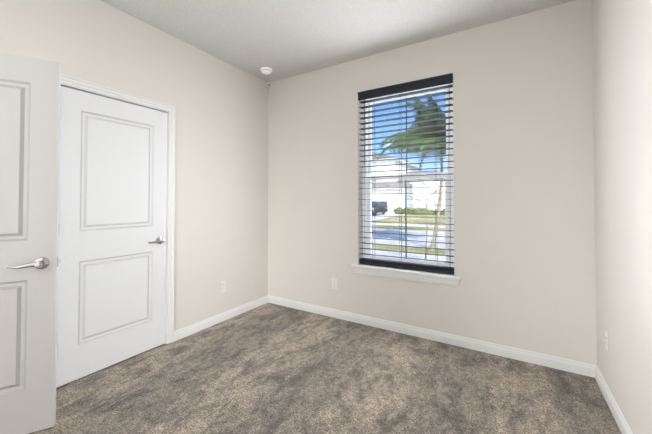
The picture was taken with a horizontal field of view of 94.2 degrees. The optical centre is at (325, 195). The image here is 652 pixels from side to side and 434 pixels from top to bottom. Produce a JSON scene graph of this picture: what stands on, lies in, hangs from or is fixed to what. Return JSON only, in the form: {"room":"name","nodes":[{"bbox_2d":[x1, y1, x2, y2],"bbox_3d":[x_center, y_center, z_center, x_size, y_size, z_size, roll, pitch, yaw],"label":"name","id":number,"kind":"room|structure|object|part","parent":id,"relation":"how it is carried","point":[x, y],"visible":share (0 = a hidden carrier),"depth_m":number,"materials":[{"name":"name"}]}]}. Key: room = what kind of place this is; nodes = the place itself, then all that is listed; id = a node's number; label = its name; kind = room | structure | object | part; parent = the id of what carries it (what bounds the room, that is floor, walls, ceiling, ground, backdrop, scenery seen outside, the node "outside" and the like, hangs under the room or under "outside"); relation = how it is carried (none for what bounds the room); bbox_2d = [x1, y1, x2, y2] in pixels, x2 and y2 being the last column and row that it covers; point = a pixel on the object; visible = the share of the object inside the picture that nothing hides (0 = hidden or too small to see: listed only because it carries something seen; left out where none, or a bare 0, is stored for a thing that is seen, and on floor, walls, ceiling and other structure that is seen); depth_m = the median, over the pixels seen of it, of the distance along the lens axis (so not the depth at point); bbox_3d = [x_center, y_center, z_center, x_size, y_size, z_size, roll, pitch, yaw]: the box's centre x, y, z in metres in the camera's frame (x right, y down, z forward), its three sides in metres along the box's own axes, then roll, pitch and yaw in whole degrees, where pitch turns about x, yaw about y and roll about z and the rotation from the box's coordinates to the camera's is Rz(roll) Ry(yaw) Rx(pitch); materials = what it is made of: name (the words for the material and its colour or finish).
{"room":"bedroom","nodes":[
{"label":"bedroom","id":0,"kind":"room"},
{"bbox_2d":[0,53,60,433],"bbox_3d":[-1.838,0.258,1.519,0.781,2.020,0.151,1,-1,-29],"label":"entry door","id":1,"kind":"structure","parent":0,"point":[30,99],"depth_m":1.63,"materials":[{"name":"white wood"}]},
{"bbox_3d":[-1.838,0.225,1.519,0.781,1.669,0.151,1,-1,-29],"label":"handle","id":2,"kind":"part","parent":1,"relation":"part of","materials":[{"name":"silver metal"}]},
{"bbox_2d":[0,0,268,330],"bbox_3d":[-1.806,-0.080,2.144,0.140,2.740,3.940,-1,-1,31],"label":"wall","id":3,"kind":"structure","parent":0,"point":[221,176],"depth_m":2.91,"materials":[{"name":"white paint"}]},
{"bbox_2d":[56,86,167,387],"bbox_3d":[-1.611,0.272,2.356,0.151,2.020,0.770,-1,-1,31],"label":"closet door","id":4,"kind":"structure","parent":3,"relation":"in","point":[111,309],"depth_m":2.29,"materials":[{"name":"white wood"}]},
{"bbox_3d":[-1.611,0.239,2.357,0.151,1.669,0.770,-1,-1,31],"label":"handle","id":5,"kind":"part","parent":4,"relation":"part of","materials":[{"name":"white wood"}]},
{"bbox_2d":[61,74,175,343],"bbox_3d":[-1.648,0.241,2.379,0.156,2.107,0.883,-1,-1,31],"label":"trim","id":6,"kind":"structure","parent":3,"relation":"attached to","point":[90,87],"depth_m":2.67,"materials":[{"name":"white wood"}]},
{"bbox_2d":[174,295,269,341],"bbox_3d":[-1.045,1.266,3.222,0.015,0.086,1.227,-1,-1,31],"label":"baseboard","id":7,"kind":"structure","parent":3,"relation":"attached to","point":[181,333],"depth_m":3.11,"materials":[{"name":"white wood"}]},
{"bbox_2d":[220,280,225,292],"bbox_3d":[-1.077,0.951,3.181,0.007,0.115,0.070,-1,-1,31],"label":"electrical outlet","id":8,"kind":"object","parent":3,"relation":"attached to","point":[222,286],"visible":1,"depth_m":3.17,"materials":[{"name":"white plastic"}]},
{"bbox_2d":[28,303,621,433],"bbox_3d":[-0.370,1.337,1.362,3.380,0.120,4.140,-1,-1,31],"label":"floor","id":9,"kind":"structure","parent":0,"point":[268,368],"depth_m":2.03,"materials":[{"name":"carpet"}]},
{"bbox_2d":[100,0,574,81],"bbox_3d":[-0.370,-1.522,1.411,3.380,0.120,4.140,-1,-1,31],"label":"ceiling","id":10,"kind":"structure","parent":0,"point":[282,39],"depth_m":2.55,"materials":[{"name":"paint"}]},
{"bbox_2d":[261,67,271,73],"bbox_3d":[-0.673,-1.407,3.430,0.132,0.040,0.132,-1,-1,31],"label":"smoke detector","id":11,"kind":"object","parent":10,"relation":"attached to","point":[266,70],"visible":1,"depth_m":3.39,"materials":[{"name":"white plastic"}]},
{"bbox_2d":[268,0,596,364],"bbox_3d":[0.655,-0.064,3.069,3.380,2.740,0.200,-1,-1,31],"label":"wall","id":12,"kind":"structure","parent":0,"point":[524,221],"depth_m":2.55,"materials":[{"name":"white paint"}]},
{"bbox_2d":[332,278,336,288],"bbox_3d":[0.091,0.949,3.273,0.070,0.115,0.007,-1,-1,31],"label":"electrical outlet","id":13,"kind":"object","parent":12,"relation":"attached to","point":[334,283],"visible":1,"depth_m":3.27,"materials":[{"name":"white plastic"}]},
{"bbox_2d":[351,264,461,286],"bbox_3d":[0.743,0.747,2.917,1.041,0.087,0.152,-1,-1,31],"label":"window sill","id":14,"kind":"structure","parent":12,"relation":"attached to","point":[431,277],"depth_m":2.84,"materials":[{"name":"white wood"}]},
{"bbox_2d":[362,83,453,266],"bbox_3d":[0.801,-0.186,3.028,0.923,1.784,0.070,-1,-1,31],"label":"window","id":15,"kind":"structure","parent":12,"relation":"in","point":[367,194],"depth_m":3.01,"materials":[{"name":"white plastic"}]},
{"bbox_2d":[358,73,453,274],"bbox_3d":[0.744,-0.189,2.934,0.919,1.780,0.088,-1,-1,31],"label":"window blinds","id":16,"kind":"object","parent":15,"relation":"attached to","point":[436,81],"visible":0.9,"depth_m":2.91,"materials":[{"name":"black plastic"}]},
{"bbox_2d":[270,296,589,376],"bbox_3d":[0.582,1.262,2.965,3.060,0.086,0.014,-1,-1,31],"label":"baseboard","id":17,"kind":"structure","parent":12,"relation":"attached to","point":[573,366],"depth_m":2.65,"materials":[{"name":"white wood"}]},
{"bbox_2d":[591,0,651,433],"bbox_3d":[0.962,-0.109,0.459,0.140,2.740,3.940,-1,-1,31],"label":"wall","id":18,"kind":"structure","parent":0,"point":[622,72],"depth_m":1.60,"materials":[{"name":"white paint"}]},
{"bbox_2d":[605,329,608,351],"bbox_3d":[1.774,0.915,1.918,0.007,0.115,0.070,-1,-1,31],"label":"electrical outlet","id":19,"kind":"object","parent":18,"relation":"attached to","point":[607,340],"visible":1,"depth_m":1.90,"materials":[{"name":"white plastic"}]},
{"bbox_2d":[590,364,632,433],"bbox_3d":[0.932,1.220,0.536,0.015,0.086,3.800,-1,-1,31],"label":"baseboard","id":20,"kind":"structure","parent":18,"relation":"attached to","point":[595,372],"depth_m":1.82,"materials":[{"name":"white wood"}]},
{"label":"outside","id":21,"kind":"structure","parent":0,"visible":0},
{"bbox_2d":[372,212,445,260],"bbox_3d":[39.941,2.764,70.519,180.000,0.412,156.050,-1,-1,31],"label":"ground","id":22,"kind":"structure","parent":21,"point":[387,222],"depth_m":15.43,"materials":[{"name":"concrete"}]},
{"bbox_2d":[373,201,387,214],"bbox_3d":[5.072,1.293,32.317,1.758,1.470,3.912,-1,-1,31],"label":"car","id":23,"kind":"object","parent":22,"relation":"on","point":[377,203],"depth_m":31.66,"materials":[{"name":"grey paint"}]},
{"bbox_2d":[373,152,444,211],"bbox_3d":[7.314,-2.236,44.135,25.000,8.700,14.400,-1,-1,31],"label":"house","id":24,"kind":"structure","parent":22,"relation":"on","point":[413,203],"depth_m":37.13,"materials":[{"name":"white paint"}]},
{"bbox_2d":[377,94,445,250],"bbox_3d":[3.986,-0.989,10.590,4.948,5.932,4.563,-1,-1,31],"label":"palm tree","id":25,"kind":"object","parent":22,"relation":"on","point":[439,152],"depth_m":10.75,"materials":[{"name":"green plant"}]},
{"bbox_2d":[393,207,444,214],"bbox_3d":[10.514,1.642,32.416,6.725,0.877,1.419,-1,-1,31],"label":"shrub bed","id":26,"kind":"object","parent":22,"relation":"on","point":[403,211],"depth_m":32.70,"materials":[{"name":"green plant"}]},
{"bbox_2d":[410,178,444,258],"bbox_3d":[2.712,0.664,8.088,1.192,2.500,1.112,-1,-1,31],"label":"sapling","id":27,"kind":"object","parent":22,"relation":"on","point":[426,213],"depth_m":8.12,"materials":[{"name":"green plant"}]}
]}

